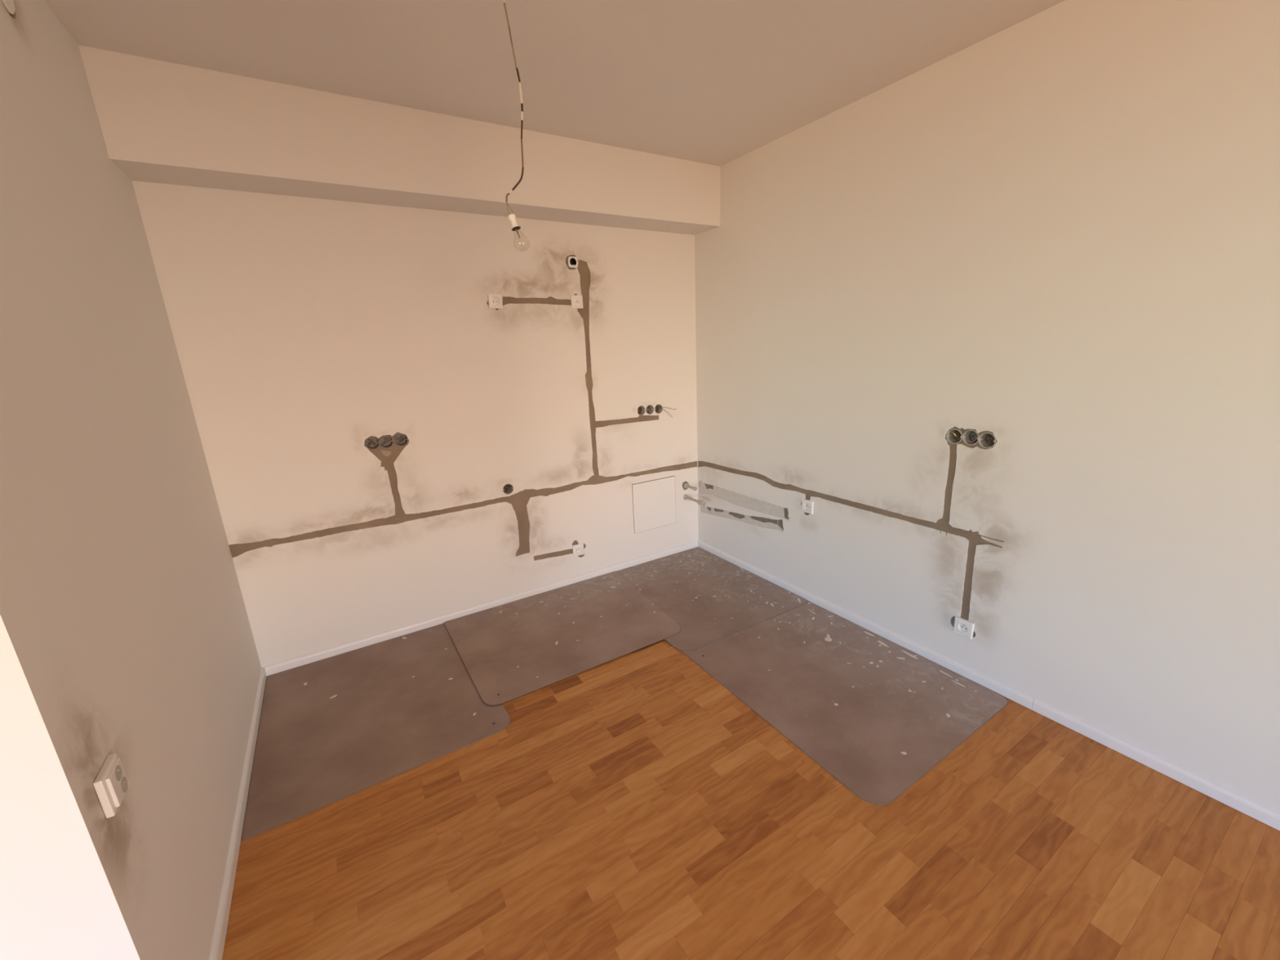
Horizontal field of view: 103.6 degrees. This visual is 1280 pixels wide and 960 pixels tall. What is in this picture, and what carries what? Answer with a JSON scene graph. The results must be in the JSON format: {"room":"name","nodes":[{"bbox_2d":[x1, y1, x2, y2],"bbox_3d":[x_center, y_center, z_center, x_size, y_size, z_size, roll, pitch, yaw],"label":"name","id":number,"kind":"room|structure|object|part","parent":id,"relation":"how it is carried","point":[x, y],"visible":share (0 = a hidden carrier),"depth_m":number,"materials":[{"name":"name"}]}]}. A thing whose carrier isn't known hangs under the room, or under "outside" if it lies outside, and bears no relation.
{"room":"unfinished kitchen","nodes":[
{"label":"unfinished kitchen","id":0,"kind":"room"},
{"bbox_2d":[0,0,261,959],"bbox_3d":[-1.565,-0.070,1.469,0.150,2.600,1.774,-11,17,-30],"label":"wall","id":1,"kind":"structure","parent":0,"point":[126,632],"depth_m":1.20,"materials":[{"name":"paint"}]},
{"bbox_2d":[0,0,14,13],"bbox_3d":[-1.563,-1.201,1.236,0.008,0.088,0.088,-11,17,-30],"label":"lid","id":2,"kind":"object","parent":1,"relation":"attached to","point":[9,6],"visible":1,"depth_m":1.25,"materials":[{"name":"white plastic"}]},
{"bbox_2d":[93,753,129,817],"bbox_3d":[-1.054,0.610,1.011,0.023,0.085,0.085,-11,17,-30],"label":"wall socket","id":3,"kind":"object","parent":1,"relation":"attached to","point":[111,784],"visible":1,"depth_m":0.99,"materials":[{"name":"white plastic"}]},
{"bbox_3d":[-1.058,0.611,1.009,0.013,0.085,0.085,-11,17,-30],"label":"frame","id":4,"kind":"part","parent":3,"relation":"part of","materials":[{"name":"white plastic"}]},
{"bbox_2d":[208,666,266,959],"bbox_3d":[-1.444,1.146,1.834,0.013,0.052,1.774,-11,17,-30],"label":"baseboard","id":5,"kind":"structure","parent":1,"relation":"attached to","point":[223,913],"depth_m":1.66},
{"bbox_2d":[364,436,379,449],"bbox_3d":[-1.404,-0.196,2.642,0.067,0.067,0.044,-11,17,-30],"label":"cup","id":6,"kind":"object","parent":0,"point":[371,442],"depth_m":2.65,"materials":[{"name":"grey plastic"}]},
{"bbox_2d":[378,435,393,448],"bbox_3d":[-1.349,-0.205,2.675,0.067,0.067,0.044,-11,17,-30],"label":"cup","id":7,"kind":"object","parent":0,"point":[385,441],"depth_m":2.68,"materials":[{"name":"grey plastic"}]},
{"bbox_2d":[394,433,408,445],"bbox_3d":[-1.288,-0.219,2.711,0.067,0.067,0.044,-11,17,-30],"label":"cup","id":8,"kind":"object","parent":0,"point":[400,439],"depth_m":2.72,"materials":[{"name":"grey plastic"}]},
{"bbox_2d":[131,180,697,667],"bbox_3d":[-0.821,-0.507,3.010,2.812,2.600,0.150,-11,17,-30],"label":"wall","id":9,"kind":"structure","parent":0,"point":[305,331],"depth_m":2.71,"materials":[{"name":"paint"}]},
{"bbox_2d":[364,433,408,449],"bbox_3d":[-1.346,-0.207,2.677,0.205,0.069,0.044,-11,17,-30],"label":"box","id":10,"kind":"object","parent":9,"relation":"attached to","point":[400,439],"visible":0.98,"depth_m":2.68,"materials":[{"name":"grey plastic"}]},
{"bbox_2d":[264,540,697,675],"bbox_3d":[-0.726,0.738,3.266,2.786,0.052,0.013,-11,17,-30],"label":"baseboard","id":11,"kind":"structure","parent":9,"relation":"attached to","point":[286,664],"depth_m":3.01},
{"bbox_2d":[487,293,502,308],"bbox_3d":[-0.806,-0.995,2.806,0.076,0.076,0.011,-10,17,-31],"label":"wall socket","id":12,"kind":"object","parent":9,"relation":"attached to","point":[495,300],"visible":1,"depth_m":2.81,"materials":[{"name":"white plastic"}]},
{"bbox_2d":[502,483,513,494],"bbox_3d":[-0.812,0.051,3.080,0.067,0.067,0.044,-11,17,-30],"label":"box","id":13,"kind":"object","parent":9,"relation":"attached to","point":[508,489],"visible":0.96,"depth_m":3.09,"materials":[{"name":"plastic"}]},
{"bbox_2d":[567,256,577,267],"bbox_3d":[-0.407,-1.300,3.013,0.061,0.061,0.044,-11,17,-30],"label":"junction box","id":14,"kind":"object","parent":9,"relation":"attached to","point":[572,261],"visible":1,"depth_m":3.00,"materials":[{"name":"white plastic"}]},
{"bbox_2d":[570,294,582,308],"bbox_3d":[-0.383,-1.081,3.058,0.076,0.076,0.011,-11,17,-30],"label":"plate","id":15,"kind":"object","parent":9,"relation":"attached to","point":[576,300],"visible":1,"depth_m":3.05,"materials":[{"name":"white plastic"}]},
{"bbox_2d":[572,542,583,556],"bbox_3d":[-0.417,0.472,3.403,0.084,0.084,0.011,-11,17,-30],"label":"wall socket","id":16,"kind":"object","parent":9,"relation":"attached to","point":[577,549],"visible":1,"depth_m":3.40,"materials":[{"name":"white plastic"}]},
{"bbox_2d":[631,475,675,533],"bbox_3d":[0.103,0.175,3.686,0.373,0.368,0.023,-11,17,-30],"label":"access hatch","id":17,"kind":"object","parent":9,"relation":"attached to","point":[654,504],"visible":1,"depth_m":3.67,"materials":[{"name":"paint"}]},
{"bbox_2d":[636,404,675,415],"bbox_3d":[0.100,-0.481,3.530,0.301,0.102,0.088,-7,16,-18],"label":"box","id":18,"kind":"object","parent":9,"relation":"attached to","point":[641,411],"visible":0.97,"depth_m":3.52,"materials":[{"name":"plastic"}]},
{"bbox_2d":[636,405,645,415],"bbox_3d":[-0.001,-0.481,3.476,0.067,0.067,0.044,-11,17,-30],"label":"cup","id":19,"kind":"object","parent":18,"relation":"on","point":[641,411],"depth_m":3.48,"materials":[{"name":"plastic"}]},
{"bbox_2d":[645,404,653,414],"bbox_3d":[0.058,-0.492,3.512,0.067,0.067,0.044,-11,17,-30],"label":"cup","id":20,"kind":"object","parent":18,"relation":"on","point":[650,409],"depth_m":3.52,"materials":[{"name":"plastic"}]},
{"bbox_2d":[683,483,697,490],"bbox_3d":[0.377,0.053,3.756,0.040,0.040,0.125,-11,17,-30],"label":"pipe stub","id":21,"kind":"object","parent":9,"relation":"attached to","point":[686,485],"visible":1,"depth_m":3.75,"materials":[{"name":"plastic"}]},
{"bbox_2d":[683,494,706,506],"bbox_3d":[0.404,0.150,3.734,0.040,0.040,0.228,-11,17,-30],"label":"pipe stub","id":22,"kind":"object","parent":9,"relation":"attached to","point":[702,503],"visible":1,"depth_m":3.71,"materials":[{"name":"plastic"}]},
{"bbox_2d":[44,0,1065,166],"bbox_3d":[0.517,-0.438,-2.870,6.800,0.150,11.300,-11,17,-30],"label":"ceiling","id":23,"kind":"structure","parent":0,"point":[715,82],"depth_m":1.83,"materials":[{"name":"paint"}]},
{"bbox_2d":[78,44,719,235],"bbox_3d":[-0.758,-1.560,2.552,2.812,0.338,0.261,-11,17,-30],"label":"ceiling beam","id":24,"kind":"structure","parent":23,"relation":"attached to","point":[161,122],"depth_m":2.17,"materials":[{"name":"paint"}]},
{"bbox_2d":[502,0,529,251],"bbox_3d":[-0.409,-1.121,1.600,0.064,0.732,0.063,11,20,41],"label":"pendant bulb","id":25,"kind":"object","parent":23,"relation":"hanging from","point":[521,242],"visible":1,"depth_m":1.65,"materials":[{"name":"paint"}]},
{"bbox_3d":[-0.404,-1.408,1.526,0.013,0.060,0.005,-2,15,0],"label":"cord","id":26,"kind":"part","parent":25,"relation":"part of","materials":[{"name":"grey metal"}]},
{"bbox_3d":[-0.434,-0.927,1.652,0.017,0.028,0.006,-2,15,0],"label":"cord","id":27,"kind":"part","parent":25,"relation":"part of","materials":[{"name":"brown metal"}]},
{"bbox_3d":[-0.397,-1.363,1.538,0.008,0.035,0.004,-2,15,0],"label":"cord","id":28,"kind":"part","parent":25,"relation":"part of","materials":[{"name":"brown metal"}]},
{"bbox_3d":[-0.388,-1.311,1.552,0.013,0.075,0.005,-2,15,0],"label":"cord","id":29,"kind":"part","parent":25,"relation":"part of","materials":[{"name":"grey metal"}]},
{"bbox_3d":[-0.395,-0.800,1.675,0.051,0.074,0.051,-11,17,-30],"label":"bulb glass","id":30,"kind":"part","parent":25,"relation":"part of","materials":[{"name":"white"}]},
{"bbox_3d":[-0.379,-1.051,1.620,0.009,0.081,0.005,-2,15,1],"label":"cord","id":31,"kind":"part","parent":25,"relation":"part of","materials":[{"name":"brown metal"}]},
{"bbox_2d":[654,404,662,413],"bbox_3d":[0.120,-0.502,3.549,0.067,0.067,0.044,-11,17,-30],"label":"cup","id":32,"kind":"object","parent":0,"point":[658,408],"depth_m":3.56,"materials":[{"name":"plastic"}]},
{"bbox_2d":[222,639,1279,959],"bbox_3d":[0.629,2.205,-2.174,6.800,0.120,11.300,-11,17,-30],"label":"floor","id":33,"kind":"structure","parent":0,"point":[631,806],"depth_m":1.57,"materials":[{"name":"brown wood"}]},
{"bbox_2d":[241,622,510,841],"bbox_3d":[-1.218,1.024,2.361,0.938,0.004,1.069,-11,17,-30],"label":"floor mat","id":34,"kind":"object","parent":33,"relation":"on","point":[332,729],"visible":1,"depth_m":2.21,"materials":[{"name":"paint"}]},
{"bbox_2d":[444,571,681,705],"bbox_3d":[-0.430,0.836,2.919,1.178,0.004,0.911,-11,17,-30],"label":"floor mat","id":35,"kind":"object","parent":33,"relation":"on","point":[510,651],"visible":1,"depth_m":2.82,"materials":[{"name":"paint"}]},
{"bbox_2d":[616,546,807,651],"bbox_3d":[0.344,0.713,3.276,0.954,0.004,1.093,-11,17,-30],"label":"floor mat","id":36,"kind":"object","parent":33,"relation":"on","point":[712,598],"visible":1,"depth_m":3.19,"materials":[{"name":"paint"}]},
{"bbox_2d":[680,600,1008,804],"bbox_3d":[0.893,0.919,2.417,0.959,0.005,1.181,-11,17,-30],"label":"floor mat","id":37,"kind":"object","parent":33,"relation":"on","point":[877,714],"visible":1,"depth_m":2.24,"materials":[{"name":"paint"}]},
{"bbox_2d":[694,0,1279,813],"bbox_3d":[3.389,0.330,-0.843,0.150,2.600,11.000,-11,17,-30],"label":"wall","id":38,"kind":"structure","parent":0,"point":[1055,236],"depth_m":1.90,"materials":[{"name":"paint"}]},
{"bbox_2d":[801,498,813,514],"bbox_3d":[0.987,0.155,2.970,0.011,0.078,0.078,-11,17,-30],"label":"wall socket","id":39,"kind":"object","parent":38,"relation":"attached to","point":[807,506],"visible":1,"depth_m":2.97,"materials":[{"name":"white plastic"}]},
{"bbox_2d":[953,615,974,639],"bbox_3d":[1.484,0.676,2.309,0.014,0.079,0.079,-11,17,-30],"label":"wall socket","id":40,"kind":"object","parent":38,"relation":"attached to","point":[963,627],"visible":1,"depth_m":2.31,"materials":[{"name":"white plastic"}]},
{"bbox_2d":[946,428,996,448],"bbox_3d":[1.421,-0.181,2.160,0.065,0.069,0.197,-11,17,-30],"label":"box","id":41,"kind":"object","parent":38,"relation":"attached to","point":[986,440],"visible":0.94,"depth_m":2.17,"materials":[{"name":"plastic"}]},
{"bbox_2d":[946,428,962,444],"bbox_3d":[1.395,-0.194,2.220,0.044,0.066,0.066,-11,17,-30],"label":"cup","id":42,"kind":"object","parent":41,"relation":"on","point":[954,439],"depth_m":2.23,"materials":[{"name":"plastic"}]},
{"bbox_2d":[962,429,979,445],"bbox_3d":[1.431,-0.184,2.164,0.044,0.066,0.066,-11,17,-30],"label":"cup","id":43,"kind":"object","parent":41,"relation":"on","point":[971,437],"depth_m":2.18,"materials":[{"name":"plastic"}]},
{"bbox_2d":[978,431,996,448],"bbox_3d":[1.465,-0.169,2.112,0.044,0.066,0.066,-11,17,-30],"label":"cup","id":44,"kind":"object","parent":41,"relation":"on","point":[986,440],"depth_m":2.12,"materials":[{"name":"plastic"}]},
{"bbox_2d":[697,540,1279,831],"bbox_3d":[3.372,1.573,-0.560,0.013,0.052,11.000,-11,17,-30],"label":"baseboard","id":45,"kind":"structure","parent":38,"relation":"attached to","point":[1245,805],"depth_m":2.06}
]}

